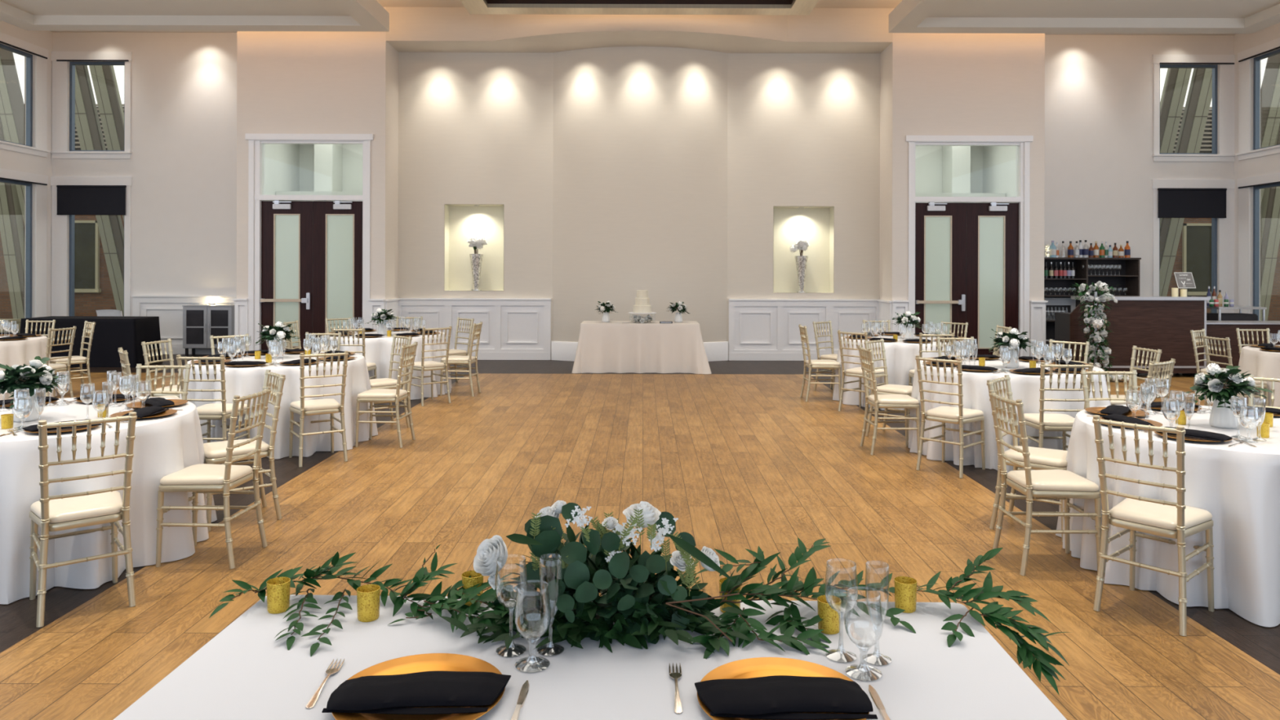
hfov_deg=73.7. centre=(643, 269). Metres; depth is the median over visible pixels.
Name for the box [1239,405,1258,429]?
bowl
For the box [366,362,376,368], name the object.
seat cushion
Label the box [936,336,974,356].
chair
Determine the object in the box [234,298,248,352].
trim
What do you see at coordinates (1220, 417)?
vase
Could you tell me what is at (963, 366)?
folded napkin
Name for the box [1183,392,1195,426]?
champagne flute
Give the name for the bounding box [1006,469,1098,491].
seat cushion
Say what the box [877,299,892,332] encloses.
trim
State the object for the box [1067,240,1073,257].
liquor bottle
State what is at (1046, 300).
trim
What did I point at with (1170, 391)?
bowl
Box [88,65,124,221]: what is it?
column
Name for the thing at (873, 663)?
champagne flute
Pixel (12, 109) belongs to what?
column
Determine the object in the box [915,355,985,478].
chair
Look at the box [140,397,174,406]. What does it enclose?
folded napkin
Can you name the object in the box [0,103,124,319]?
brick building
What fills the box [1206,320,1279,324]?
countertop
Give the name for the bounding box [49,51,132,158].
window
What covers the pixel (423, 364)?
seat cushion
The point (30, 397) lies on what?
bowl
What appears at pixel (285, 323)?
chair
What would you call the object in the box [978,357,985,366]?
candle holder
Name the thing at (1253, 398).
bowl
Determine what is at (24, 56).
brick pier
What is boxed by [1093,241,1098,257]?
liquor bottle
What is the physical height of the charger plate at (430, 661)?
0.016 m
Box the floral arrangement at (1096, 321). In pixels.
[1069,280,1128,381]
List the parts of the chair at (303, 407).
leg, leg, seat frame, rail, rail, rail, rail, leg, leg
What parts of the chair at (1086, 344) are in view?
leg, rail, leg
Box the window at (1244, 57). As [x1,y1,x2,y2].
[1235,37,1279,160]
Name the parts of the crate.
lid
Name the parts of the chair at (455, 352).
leg, seat frame, leg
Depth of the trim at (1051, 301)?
15.95 m
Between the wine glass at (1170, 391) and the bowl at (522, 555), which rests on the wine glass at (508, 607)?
the bowl at (522, 555)
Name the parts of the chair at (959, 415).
leg, rail, rail, rail, rail, leg, seat frame, leg, leg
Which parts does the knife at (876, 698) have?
blade, handle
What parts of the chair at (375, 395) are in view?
leg, leg, seat frame, leg, rail, rail, rail, leg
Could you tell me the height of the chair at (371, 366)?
0.925 m
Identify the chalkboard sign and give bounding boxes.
[1173,272,1195,296]
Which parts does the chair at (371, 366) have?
leg, rail, rail, leg, seat frame, leg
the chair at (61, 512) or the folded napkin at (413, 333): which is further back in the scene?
the folded napkin at (413, 333)
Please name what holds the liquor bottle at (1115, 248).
on the shelving
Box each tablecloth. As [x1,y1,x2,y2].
[0,334,57,399]
[0,396,217,604]
[19,315,162,367]
[113,594,1066,719]
[179,351,377,459]
[319,329,452,399]
[571,320,711,373]
[832,333,970,409]
[907,356,1111,472]
[1055,404,1279,626]
[1234,346,1279,407]
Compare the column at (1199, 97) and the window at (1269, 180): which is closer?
the window at (1269, 180)
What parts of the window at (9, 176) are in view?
sash frame, blind rail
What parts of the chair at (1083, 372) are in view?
leg, rail, rail, leg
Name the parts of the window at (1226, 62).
sash frame, sill, blind rail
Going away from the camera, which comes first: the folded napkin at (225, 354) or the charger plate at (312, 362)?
the charger plate at (312, 362)
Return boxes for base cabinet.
[182,304,234,355]
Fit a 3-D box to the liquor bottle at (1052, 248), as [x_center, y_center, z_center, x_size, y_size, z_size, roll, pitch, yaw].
[7.571,-0.386,15.780,0.122,0.315,0.119,0,0,0]
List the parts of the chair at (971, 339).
leg, rail, leg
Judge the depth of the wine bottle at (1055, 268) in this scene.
15.66 m
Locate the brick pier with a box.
[24,56,25,237]
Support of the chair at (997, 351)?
on the floor
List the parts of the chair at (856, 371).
leg, rail, rail, rail, rail, leg, seat frame, leg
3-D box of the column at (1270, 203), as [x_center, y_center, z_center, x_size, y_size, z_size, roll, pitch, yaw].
[14.659,-2.137,19.808,1.504,7.650,0.423,0,0,0]
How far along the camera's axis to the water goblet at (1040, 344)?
7.77 m
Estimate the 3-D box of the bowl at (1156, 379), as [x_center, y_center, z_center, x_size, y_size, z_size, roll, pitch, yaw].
[3.052,0.694,5.019,0.071,0.107,0.070,0,0,42]
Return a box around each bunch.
[467,235,487,253]
[789,238,809,255]
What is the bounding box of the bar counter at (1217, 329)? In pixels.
[1185,320,1279,374]
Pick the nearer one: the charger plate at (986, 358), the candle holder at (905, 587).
the candle holder at (905, 587)
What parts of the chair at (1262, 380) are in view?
leg, rail, rail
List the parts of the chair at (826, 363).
leg, leg, seat frame, leg, leg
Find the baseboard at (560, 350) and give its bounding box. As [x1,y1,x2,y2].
[551,341,728,361]
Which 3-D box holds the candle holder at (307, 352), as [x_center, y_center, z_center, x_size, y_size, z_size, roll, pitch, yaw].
[-3.192,0.794,8.120,0.055,0.072,0.055,0,0,0]
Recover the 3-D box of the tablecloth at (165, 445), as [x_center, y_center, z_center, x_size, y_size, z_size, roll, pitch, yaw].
[-3.404,1.208,4.850,1.711,0.758,1.716,0,0,-12]
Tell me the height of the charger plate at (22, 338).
0.016 m
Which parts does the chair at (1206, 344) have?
leg, rail, rail, rail, leg, leg, seat frame, leg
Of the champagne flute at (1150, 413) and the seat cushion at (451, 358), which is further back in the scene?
the seat cushion at (451, 358)
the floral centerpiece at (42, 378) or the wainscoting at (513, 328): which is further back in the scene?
the wainscoting at (513, 328)
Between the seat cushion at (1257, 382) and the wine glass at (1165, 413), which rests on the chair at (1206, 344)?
the seat cushion at (1257, 382)
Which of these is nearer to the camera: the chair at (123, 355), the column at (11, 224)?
the chair at (123, 355)
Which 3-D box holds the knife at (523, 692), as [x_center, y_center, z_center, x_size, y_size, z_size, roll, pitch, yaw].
[-0.239,0.840,1.640,0.017,0.005,0.220,0,0,1]
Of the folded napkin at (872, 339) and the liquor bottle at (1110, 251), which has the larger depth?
the liquor bottle at (1110, 251)
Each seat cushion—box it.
[26,363,66,368]
[30,490,122,523]
[50,355,86,362]
[153,385,180,394]
[155,395,180,399]
[160,463,253,484]
[196,403,247,415]
[203,438,269,457]
[289,398,340,410]
[356,388,407,398]
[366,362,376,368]
[369,377,402,387]
[407,360,444,368]
[440,355,475,361]
[448,349,466,355]
[805,359,839,365]
[819,354,837,359]
[844,367,884,374]
[867,394,919,404]
[876,384,912,394]
[925,405,983,419]
[1004,445,1067,466]
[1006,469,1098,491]
[1023,413,1075,426]
[1109,497,1212,529]
[1110,395,1144,404]
[1200,368,1225,373]
[1244,377,1266,384]
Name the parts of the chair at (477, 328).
leg, seat frame, leg, leg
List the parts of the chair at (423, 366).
leg, leg, seat frame, leg, rail, rail, rail, rail, leg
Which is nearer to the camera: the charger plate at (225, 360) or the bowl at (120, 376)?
the bowl at (120, 376)
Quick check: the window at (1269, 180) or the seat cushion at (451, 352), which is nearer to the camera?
the seat cushion at (451, 352)
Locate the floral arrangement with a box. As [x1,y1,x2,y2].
[439,500,752,653]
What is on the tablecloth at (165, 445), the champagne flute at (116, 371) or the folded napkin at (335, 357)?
the champagne flute at (116, 371)
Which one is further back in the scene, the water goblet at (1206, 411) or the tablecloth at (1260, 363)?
the tablecloth at (1260, 363)
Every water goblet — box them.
[13,396,32,431]
[54,375,69,404]
[92,390,109,418]
[120,375,135,404]
[135,381,151,407]
[234,340,243,357]
[270,344,279,364]
[513,582,551,672]
[844,588,883,681]
[1000,350,1011,371]
[1039,343,1048,363]
[1044,351,1054,371]
[1125,390,1142,416]
[1142,382,1156,413]
[1162,398,1180,426]
[1202,398,1213,412]
[1239,405,1258,442]
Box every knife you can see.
[0,431,19,436]
[511,680,529,719]
[868,684,890,719]
[1124,430,1154,431]
[1125,404,1144,410]
[1227,441,1244,447]
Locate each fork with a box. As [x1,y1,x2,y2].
[7,428,17,435]
[305,658,344,708]
[668,662,682,713]
[1233,437,1256,447]
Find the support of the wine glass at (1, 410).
on the tablecloth at (165, 445)
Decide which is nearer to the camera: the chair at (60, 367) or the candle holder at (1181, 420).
the candle holder at (1181, 420)
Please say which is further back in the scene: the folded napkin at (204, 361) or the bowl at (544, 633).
the folded napkin at (204, 361)
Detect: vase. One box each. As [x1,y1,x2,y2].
[11,391,39,422]
[268,341,284,358]
[377,322,387,334]
[469,253,483,290]
[601,312,609,322]
[674,312,682,322]
[795,255,808,292]
[902,325,913,338]
[1002,349,1018,368]
[1208,398,1238,428]
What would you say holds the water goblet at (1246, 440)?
on the tablecloth at (1239, 485)
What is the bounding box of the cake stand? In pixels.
[628,311,656,319]
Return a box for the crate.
[0,319,21,333]
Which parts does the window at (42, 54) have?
sash frame, blind rail, sill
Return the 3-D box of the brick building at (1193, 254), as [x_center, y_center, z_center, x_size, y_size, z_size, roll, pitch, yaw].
[14.434,-1.602,24.890,23.000,6.580,2.020,0,0,0]
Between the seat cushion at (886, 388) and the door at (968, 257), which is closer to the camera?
the seat cushion at (886, 388)
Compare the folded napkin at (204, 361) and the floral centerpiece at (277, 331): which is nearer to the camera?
the folded napkin at (204, 361)
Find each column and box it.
[0,48,25,226]
[0,116,25,319]
[75,65,124,315]
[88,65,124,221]
[1159,68,1212,296]
[1160,68,1191,153]
[1209,53,1279,312]
[1260,122,1279,320]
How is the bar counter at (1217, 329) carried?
on the floor
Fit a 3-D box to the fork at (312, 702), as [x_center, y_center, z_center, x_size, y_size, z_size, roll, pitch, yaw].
[-0.647,0.837,1.734,0.026,0.007,0.198,0,0,-3]
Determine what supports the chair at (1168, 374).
on the floor
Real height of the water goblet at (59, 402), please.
0.171 m
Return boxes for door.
[244,133,373,351]
[905,135,1033,357]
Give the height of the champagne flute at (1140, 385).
0.208 m
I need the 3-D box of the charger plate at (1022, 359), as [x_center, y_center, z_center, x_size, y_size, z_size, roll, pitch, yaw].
[3.651,0.839,7.923,0.331,0.016,0.331,0,0,-3]
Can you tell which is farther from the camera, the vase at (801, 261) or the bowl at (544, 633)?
the vase at (801, 261)
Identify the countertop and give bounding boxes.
[1071,296,1209,300]
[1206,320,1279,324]
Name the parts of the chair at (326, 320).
leg, rail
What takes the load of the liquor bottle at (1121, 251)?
on the shelving
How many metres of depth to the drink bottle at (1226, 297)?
14.29 m
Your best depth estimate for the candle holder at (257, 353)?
7.93 m
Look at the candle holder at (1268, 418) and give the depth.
4.60 m
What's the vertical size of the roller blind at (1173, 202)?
0.556 m
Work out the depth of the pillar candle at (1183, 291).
12.91 m
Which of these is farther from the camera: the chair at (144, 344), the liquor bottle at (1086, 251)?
the liquor bottle at (1086, 251)
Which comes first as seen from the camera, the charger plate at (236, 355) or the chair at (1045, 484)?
the chair at (1045, 484)
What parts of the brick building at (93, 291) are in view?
pane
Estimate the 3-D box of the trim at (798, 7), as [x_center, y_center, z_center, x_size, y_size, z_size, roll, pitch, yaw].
[-0.059,-4.030,7.685,5.320,0.060,11.370,0,0,0]
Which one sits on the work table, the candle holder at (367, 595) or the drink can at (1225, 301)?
the drink can at (1225, 301)
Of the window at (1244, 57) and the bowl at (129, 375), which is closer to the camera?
the bowl at (129, 375)
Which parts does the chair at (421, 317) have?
leg, leg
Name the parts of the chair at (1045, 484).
leg, rail, rail, rail, rail, leg, seat frame, leg, leg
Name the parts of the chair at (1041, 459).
leg, rail, rail, leg, seat frame, leg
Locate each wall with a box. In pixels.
[0,20,52,318]
[52,31,236,316]
[236,7,398,299]
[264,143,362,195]
[398,46,879,359]
[879,8,1044,356]
[1044,35,1233,312]
[1233,22,1279,320]
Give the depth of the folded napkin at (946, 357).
7.88 m
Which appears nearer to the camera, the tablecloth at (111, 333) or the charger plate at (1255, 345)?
the charger plate at (1255, 345)
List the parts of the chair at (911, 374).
leg, leg, rail, rail, leg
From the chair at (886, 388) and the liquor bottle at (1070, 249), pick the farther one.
the liquor bottle at (1070, 249)
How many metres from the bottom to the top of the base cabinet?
0.930 m
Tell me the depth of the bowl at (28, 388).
4.47 m
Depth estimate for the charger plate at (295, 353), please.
8.46 m
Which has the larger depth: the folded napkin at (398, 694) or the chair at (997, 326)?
the chair at (997, 326)
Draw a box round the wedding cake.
[632,289,651,312]
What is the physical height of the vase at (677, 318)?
0.155 m
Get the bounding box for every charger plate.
[0,337,27,340]
[0,400,57,406]
[9,334,42,337]
[23,425,97,432]
[75,396,137,402]
[110,408,177,418]
[125,399,187,408]
[190,359,231,364]
[204,354,241,358]
[225,363,266,366]
[240,351,269,355]
[279,360,319,364]
[283,350,317,354]
[318,356,355,360]
[331,653,505,719]
[356,335,382,337]
[697,657,869,719]
[844,336,871,338]
[879,333,902,335]
[922,361,957,366]
[955,367,998,371]
[963,356,999,359]
[1008,368,1053,374]
[1017,358,1052,362]
[1048,361,1088,364]
[1048,367,1093,373]
[1084,406,1149,417]
[1100,417,1162,426]
[1137,402,1201,411]
[1154,431,1232,441]
[1235,409,1279,416]
[1248,344,1279,347]
[1258,348,1279,351]
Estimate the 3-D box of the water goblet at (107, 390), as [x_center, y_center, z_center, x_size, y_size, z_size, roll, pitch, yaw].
[-2.962,0.744,4.658,0.079,0.171,0.078,0,0,35]
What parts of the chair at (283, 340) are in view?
leg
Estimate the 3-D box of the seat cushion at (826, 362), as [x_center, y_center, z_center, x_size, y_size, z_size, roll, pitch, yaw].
[2.222,1.144,10.580,0.380,0.047,0.374,0,0,0]
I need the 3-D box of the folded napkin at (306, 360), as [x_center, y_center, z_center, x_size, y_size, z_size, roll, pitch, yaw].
[-3.029,0.802,7.520,0.143,0.026,0.335,0,0,20]
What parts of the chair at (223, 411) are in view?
leg, rail, rail, rail, rail, leg, seat frame, leg, leg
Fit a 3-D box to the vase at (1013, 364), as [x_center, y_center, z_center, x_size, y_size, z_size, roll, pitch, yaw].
[3.189,0.769,7.401,0.130,0.155,0.131,0,0,-23]
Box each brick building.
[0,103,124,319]
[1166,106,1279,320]
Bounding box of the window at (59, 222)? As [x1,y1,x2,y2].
[50,176,132,315]
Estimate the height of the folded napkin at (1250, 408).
0.026 m
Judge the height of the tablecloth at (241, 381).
0.758 m
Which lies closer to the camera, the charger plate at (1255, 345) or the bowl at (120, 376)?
the bowl at (120, 376)
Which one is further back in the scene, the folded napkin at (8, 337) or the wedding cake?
the wedding cake
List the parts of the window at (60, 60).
sill, blind rail, sash frame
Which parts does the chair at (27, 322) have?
leg, rail, leg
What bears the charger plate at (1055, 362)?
on the tablecloth at (1025, 387)
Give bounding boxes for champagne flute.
[34,387,45,417]
[44,370,56,405]
[102,381,112,417]
[106,370,117,405]
[128,374,139,409]
[239,339,245,359]
[537,555,564,656]
[862,562,891,666]
[971,343,977,365]
[1140,385,1151,419]
[1145,377,1155,414]
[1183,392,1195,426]
[1192,378,1204,413]
[1252,398,1266,441]
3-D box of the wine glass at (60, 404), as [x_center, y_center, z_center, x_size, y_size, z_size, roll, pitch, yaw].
[-3.559,0.726,5.233,0.070,0.205,0.071,0,0,33]
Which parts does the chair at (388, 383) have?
seat frame, leg, rail, leg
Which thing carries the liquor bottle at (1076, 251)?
on the shelving
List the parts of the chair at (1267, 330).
leg, rail, leg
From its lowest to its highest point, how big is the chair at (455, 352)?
0.925 m
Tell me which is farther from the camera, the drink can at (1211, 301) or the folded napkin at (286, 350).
the drink can at (1211, 301)
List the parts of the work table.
leg, leg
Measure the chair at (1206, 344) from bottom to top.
0.925 m
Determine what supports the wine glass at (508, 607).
on the tablecloth at (242, 673)
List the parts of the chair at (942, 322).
leg, rail, leg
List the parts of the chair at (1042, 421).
leg, leg, seat frame, rail, rail, rail, leg, rail, leg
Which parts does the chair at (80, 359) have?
seat frame, leg, leg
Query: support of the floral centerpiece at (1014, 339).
on the tablecloth at (1025, 387)
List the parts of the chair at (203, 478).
leg, leg, seat frame, leg, rail, rail, rail, rail, leg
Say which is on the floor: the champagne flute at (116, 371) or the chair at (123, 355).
the chair at (123, 355)
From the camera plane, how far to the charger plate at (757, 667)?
1.77 m
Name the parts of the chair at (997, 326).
leg, rail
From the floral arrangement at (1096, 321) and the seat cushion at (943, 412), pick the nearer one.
the seat cushion at (943, 412)
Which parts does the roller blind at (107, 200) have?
rail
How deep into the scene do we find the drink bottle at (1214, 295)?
14.28 m
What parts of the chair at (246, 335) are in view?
leg, rail, leg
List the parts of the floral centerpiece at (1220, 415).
stem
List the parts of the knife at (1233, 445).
handle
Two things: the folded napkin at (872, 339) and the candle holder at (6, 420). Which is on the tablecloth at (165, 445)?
the candle holder at (6, 420)
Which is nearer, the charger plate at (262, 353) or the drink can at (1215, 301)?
the charger plate at (262, 353)
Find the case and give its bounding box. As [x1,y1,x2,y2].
[659,321,672,323]
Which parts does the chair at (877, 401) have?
leg, rail, leg, seat frame, leg, leg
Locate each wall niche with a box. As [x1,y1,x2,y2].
[444,204,503,290]
[773,206,834,293]
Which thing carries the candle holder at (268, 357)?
on the tablecloth at (241, 381)
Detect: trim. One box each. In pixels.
[131,295,236,354]
[232,297,236,352]
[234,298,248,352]
[368,298,385,329]
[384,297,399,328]
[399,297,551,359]
[460,0,818,15]
[485,0,793,4]
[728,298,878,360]
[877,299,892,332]
[891,300,909,333]
[1029,300,1046,357]
[1044,297,1075,356]
[1044,300,1048,355]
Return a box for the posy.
[631,314,653,323]
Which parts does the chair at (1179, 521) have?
leg, leg, rail, rail, rail, rail, seat frame, leg, leg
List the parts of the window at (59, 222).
sash frame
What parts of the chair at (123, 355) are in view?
leg, leg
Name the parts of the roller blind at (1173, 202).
rail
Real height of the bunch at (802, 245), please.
0.484 m
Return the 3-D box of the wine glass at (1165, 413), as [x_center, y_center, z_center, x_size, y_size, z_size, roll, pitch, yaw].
[3.052,0.743,5.019,0.071,0.205,0.070,0,0,22]
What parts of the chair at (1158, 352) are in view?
leg, rail, rail, leg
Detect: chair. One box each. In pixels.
[15,325,76,397]
[25,320,55,355]
[29,411,137,627]
[49,320,95,397]
[96,309,122,315]
[117,346,180,399]
[134,364,191,399]
[141,338,180,397]
[155,386,271,568]
[176,355,250,464]
[203,369,285,531]
[209,333,248,355]
[282,326,293,350]
[283,320,301,349]
[288,351,348,466]
[305,332,342,351]
[324,317,351,333]
[332,327,377,378]
[355,341,417,448]
[369,334,412,427]
[395,315,422,329]
[405,325,452,406]
[440,321,482,396]
[448,317,474,382]
[798,324,841,401]
[813,320,837,391]
[837,329,884,415]
[857,345,919,455]
[862,320,890,333]
[863,338,912,441]
[908,333,955,386]
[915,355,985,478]
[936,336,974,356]
[940,320,968,337]
[986,374,1067,542]
[988,390,1102,576]
[992,324,1012,355]
[995,331,1010,356]
[1018,362,1093,468]
[1048,339,1089,363]
[1080,369,1138,408]
[1092,414,1214,635]
[1110,345,1161,404]
[1143,358,1175,402]
[1190,328,1234,405]
[1201,334,1268,405]
[1235,328,1270,355]
[1248,374,1279,408]
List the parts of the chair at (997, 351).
leg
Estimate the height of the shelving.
1.848 m
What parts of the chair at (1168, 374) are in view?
leg, rail, rail, rail, leg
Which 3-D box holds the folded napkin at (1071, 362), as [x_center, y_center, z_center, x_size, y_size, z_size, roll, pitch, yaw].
[3.786,0.820,7.584,0.143,0.026,0.334,0,0,-2]
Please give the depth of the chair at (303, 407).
7.06 m
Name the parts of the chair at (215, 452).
leg, seat frame, leg, rail, rail, rail, rail, leg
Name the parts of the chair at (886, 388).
leg, rail, leg, seat frame, leg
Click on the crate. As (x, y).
(15, 322)
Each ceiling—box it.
[0,0,389,31]
[50,0,1235,35]
[386,7,893,53]
[888,0,1279,34]
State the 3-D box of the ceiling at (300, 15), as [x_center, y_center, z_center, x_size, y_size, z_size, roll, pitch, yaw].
[-6.880,-3.923,4.500,5.720,0.290,18.000,0,0,0]
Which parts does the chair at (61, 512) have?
leg, leg, seat frame, rail, rail, rail, rail, leg, leg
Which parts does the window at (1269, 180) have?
blind rail, sash frame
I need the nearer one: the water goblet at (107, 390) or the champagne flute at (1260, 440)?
the champagne flute at (1260, 440)
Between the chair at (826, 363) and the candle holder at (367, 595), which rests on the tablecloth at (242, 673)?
the candle holder at (367, 595)
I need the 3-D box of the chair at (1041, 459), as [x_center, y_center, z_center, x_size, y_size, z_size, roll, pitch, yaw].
[2.424,1.146,5.313,0.470,0.925,0.389,0,0,40]
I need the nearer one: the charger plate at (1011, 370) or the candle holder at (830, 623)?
the candle holder at (830, 623)
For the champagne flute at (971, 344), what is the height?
0.208 m
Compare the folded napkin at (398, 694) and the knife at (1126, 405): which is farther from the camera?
the knife at (1126, 405)
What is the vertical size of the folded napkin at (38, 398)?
0.026 m
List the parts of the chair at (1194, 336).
leg, rail, leg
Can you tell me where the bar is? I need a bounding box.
[1054,296,1209,377]
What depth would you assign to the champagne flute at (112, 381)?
4.75 m
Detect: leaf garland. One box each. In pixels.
[208,544,554,656]
[689,537,1070,694]
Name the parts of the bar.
trim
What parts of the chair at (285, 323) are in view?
leg, leg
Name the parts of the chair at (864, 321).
leg, rail, leg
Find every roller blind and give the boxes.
[56,185,126,215]
[1157,187,1226,217]
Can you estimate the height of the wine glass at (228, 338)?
0.205 m
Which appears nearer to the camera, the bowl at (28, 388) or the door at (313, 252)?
the bowl at (28, 388)
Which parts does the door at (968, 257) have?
frosted pane, arm, frosted pane, arm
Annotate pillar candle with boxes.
[1171,287,1178,297]
[1180,288,1186,297]
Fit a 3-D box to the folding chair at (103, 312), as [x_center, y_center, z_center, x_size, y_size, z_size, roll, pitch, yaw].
[-9.253,1.133,14.941,0.426,0.899,0.441,0,0,0]
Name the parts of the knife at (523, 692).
handle, blade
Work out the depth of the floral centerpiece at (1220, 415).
4.55 m
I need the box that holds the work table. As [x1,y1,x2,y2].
[1206,305,1266,320]
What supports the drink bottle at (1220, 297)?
on the work table
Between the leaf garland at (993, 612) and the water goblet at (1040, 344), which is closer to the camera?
the leaf garland at (993, 612)
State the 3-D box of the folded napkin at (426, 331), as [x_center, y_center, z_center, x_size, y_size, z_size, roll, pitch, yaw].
[-2.795,0.803,11.058,0.143,0.026,0.335,0,0,4]
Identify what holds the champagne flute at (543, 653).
on the tablecloth at (242, 673)
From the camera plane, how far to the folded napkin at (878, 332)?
11.05 m
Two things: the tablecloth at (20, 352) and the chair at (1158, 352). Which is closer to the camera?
the chair at (1158, 352)
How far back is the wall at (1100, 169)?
16.00 m
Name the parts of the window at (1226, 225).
sash frame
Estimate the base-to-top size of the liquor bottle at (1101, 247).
0.300 m
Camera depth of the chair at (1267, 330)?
10.23 m
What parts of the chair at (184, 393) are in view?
leg, rail, rail, leg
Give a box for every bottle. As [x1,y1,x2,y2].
[1044,262,1048,278]
[1048,240,1056,257]
[1048,262,1053,278]
[1053,262,1057,278]
[1058,262,1062,278]
[1062,262,1066,278]
[1066,262,1071,278]
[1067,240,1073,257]
[1071,262,1075,278]
[1074,240,1079,255]
[1077,240,1083,257]
[1083,240,1088,254]
[1088,243,1093,257]
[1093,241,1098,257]
[1099,241,1104,257]
[1104,241,1108,255]
[1107,244,1112,257]
[1112,243,1117,257]
[1118,244,1124,257]
[1124,240,1130,257]
[1206,286,1211,306]
[1212,286,1216,299]
[1217,289,1222,306]
[1223,291,1228,299]
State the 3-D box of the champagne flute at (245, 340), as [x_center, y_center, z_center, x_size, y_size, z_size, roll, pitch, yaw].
[-3.550,0.724,7.559,0.059,0.208,0.060,0,0,-23]
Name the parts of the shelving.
shelf, shelf, shelf, panel, shelf, shelf, panel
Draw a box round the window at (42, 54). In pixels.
[0,31,50,157]
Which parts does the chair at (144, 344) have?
leg, rail, rail, rail, rail, seat frame, leg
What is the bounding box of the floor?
[0,354,1279,719]
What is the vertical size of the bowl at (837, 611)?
0.107 m
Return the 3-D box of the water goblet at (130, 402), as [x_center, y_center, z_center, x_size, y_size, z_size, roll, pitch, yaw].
[-3.192,0.744,5.291,0.078,0.171,0.079,0,0,-41]
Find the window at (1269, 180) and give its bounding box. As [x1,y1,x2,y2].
[1237,172,1279,320]
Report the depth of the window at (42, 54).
15.52 m
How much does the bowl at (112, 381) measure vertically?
0.138 m
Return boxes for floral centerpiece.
[0,355,66,422]
[255,321,299,358]
[364,307,398,334]
[594,301,617,322]
[667,301,688,322]
[891,311,921,338]
[988,328,1035,368]
[1174,363,1272,428]
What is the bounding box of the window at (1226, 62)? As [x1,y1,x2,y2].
[1151,54,1235,161]
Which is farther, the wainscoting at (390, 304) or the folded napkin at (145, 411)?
the wainscoting at (390, 304)
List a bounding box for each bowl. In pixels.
[13,388,30,409]
[13,396,32,418]
[54,375,69,394]
[56,371,70,389]
[80,382,95,403]
[102,381,112,405]
[106,370,116,391]
[108,372,122,390]
[119,376,133,395]
[120,375,135,394]
[128,374,138,396]
[494,555,527,608]
[513,582,551,639]
[539,555,562,617]
[824,560,857,613]
[844,588,883,648]
[865,562,888,627]
[1139,383,1154,404]
[1142,382,1156,402]
[1145,377,1155,401]
[1155,378,1168,397]
[1168,391,1185,411]
[1230,395,1247,417]
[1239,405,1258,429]
[1253,398,1265,426]
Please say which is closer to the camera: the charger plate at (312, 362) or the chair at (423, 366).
the charger plate at (312, 362)
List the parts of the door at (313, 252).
arm, frosted pane, frosted pane, arm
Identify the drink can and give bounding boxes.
[1208,299,1213,306]
[1213,299,1218,306]
[1223,299,1228,306]
[1229,299,1234,306]
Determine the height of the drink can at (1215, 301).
0.120 m
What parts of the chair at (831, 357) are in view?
leg, rail, leg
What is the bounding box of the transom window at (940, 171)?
[915,146,1016,203]
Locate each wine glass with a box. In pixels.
[0,392,10,411]
[13,388,30,429]
[56,371,70,405]
[80,382,95,419]
[108,372,122,407]
[119,376,133,412]
[227,337,235,359]
[243,335,251,357]
[494,555,527,657]
[824,560,857,662]
[1000,346,1008,370]
[1139,383,1154,420]
[1155,378,1168,414]
[1168,391,1185,427]
[1230,395,1247,438]
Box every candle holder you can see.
[0,413,13,429]
[97,403,108,417]
[254,351,261,359]
[265,354,271,362]
[266,577,290,613]
[304,349,311,354]
[356,584,380,622]
[386,330,391,336]
[461,570,483,605]
[719,577,741,613]
[817,595,840,634]
[893,334,897,341]
[893,576,916,613]
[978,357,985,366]
[1029,360,1036,368]
[1174,410,1186,425]
[1256,422,1270,438]
[1261,412,1273,426]
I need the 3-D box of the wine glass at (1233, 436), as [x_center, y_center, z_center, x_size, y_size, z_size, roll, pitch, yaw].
[3.005,0.743,4.307,0.071,0.205,0.070,0,0,19]
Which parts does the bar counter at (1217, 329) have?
panel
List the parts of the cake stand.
plate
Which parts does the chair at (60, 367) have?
leg, rail, rail, seat frame, rail, rail, leg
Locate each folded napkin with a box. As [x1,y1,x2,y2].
[0,332,19,334]
[0,336,26,340]
[0,396,59,404]
[17,333,35,336]
[22,419,102,431]
[73,393,138,399]
[121,405,168,418]
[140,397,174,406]
[200,360,220,362]
[207,352,237,356]
[224,360,268,364]
[237,350,269,354]
[280,358,316,364]
[283,348,316,351]
[321,671,511,714]
[324,350,351,354]
[325,355,349,359]
[354,333,384,336]
[387,327,409,329]
[395,332,418,336]
[419,330,435,333]
[694,675,877,719]
[849,334,864,337]
[869,337,897,341]
[876,332,902,333]
[902,338,930,342]
[913,333,939,334]
[932,361,955,365]
[933,355,956,359]
[956,364,997,371]
[961,354,1000,357]
[1012,367,1049,373]
[1018,355,1056,360]
[1052,360,1085,364]
[1054,367,1087,372]
[1097,404,1133,414]
[1102,413,1154,426]
[1135,401,1201,407]
[1155,426,1232,442]
[1235,404,1279,413]
[1257,342,1275,346]
[1260,346,1279,351]
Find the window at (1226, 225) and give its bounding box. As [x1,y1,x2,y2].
[1151,179,1235,313]
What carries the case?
on the tablecloth at (652, 346)
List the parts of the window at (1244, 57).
sill, blind rail, sash frame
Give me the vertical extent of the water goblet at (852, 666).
0.171 m
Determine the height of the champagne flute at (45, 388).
0.208 m
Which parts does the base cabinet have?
door, glass pane, door, glass pane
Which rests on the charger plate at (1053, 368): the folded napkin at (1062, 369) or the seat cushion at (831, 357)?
the folded napkin at (1062, 369)
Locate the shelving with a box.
[1044,257,1141,346]
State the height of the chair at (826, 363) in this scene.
0.925 m
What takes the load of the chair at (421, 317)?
on the floor
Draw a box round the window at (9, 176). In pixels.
[0,168,48,318]
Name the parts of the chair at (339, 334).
leg, rail, leg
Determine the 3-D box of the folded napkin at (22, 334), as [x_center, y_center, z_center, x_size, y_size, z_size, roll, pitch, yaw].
[-7.567,0.791,10.468,0.334,0.026,0.143,0,0,43]

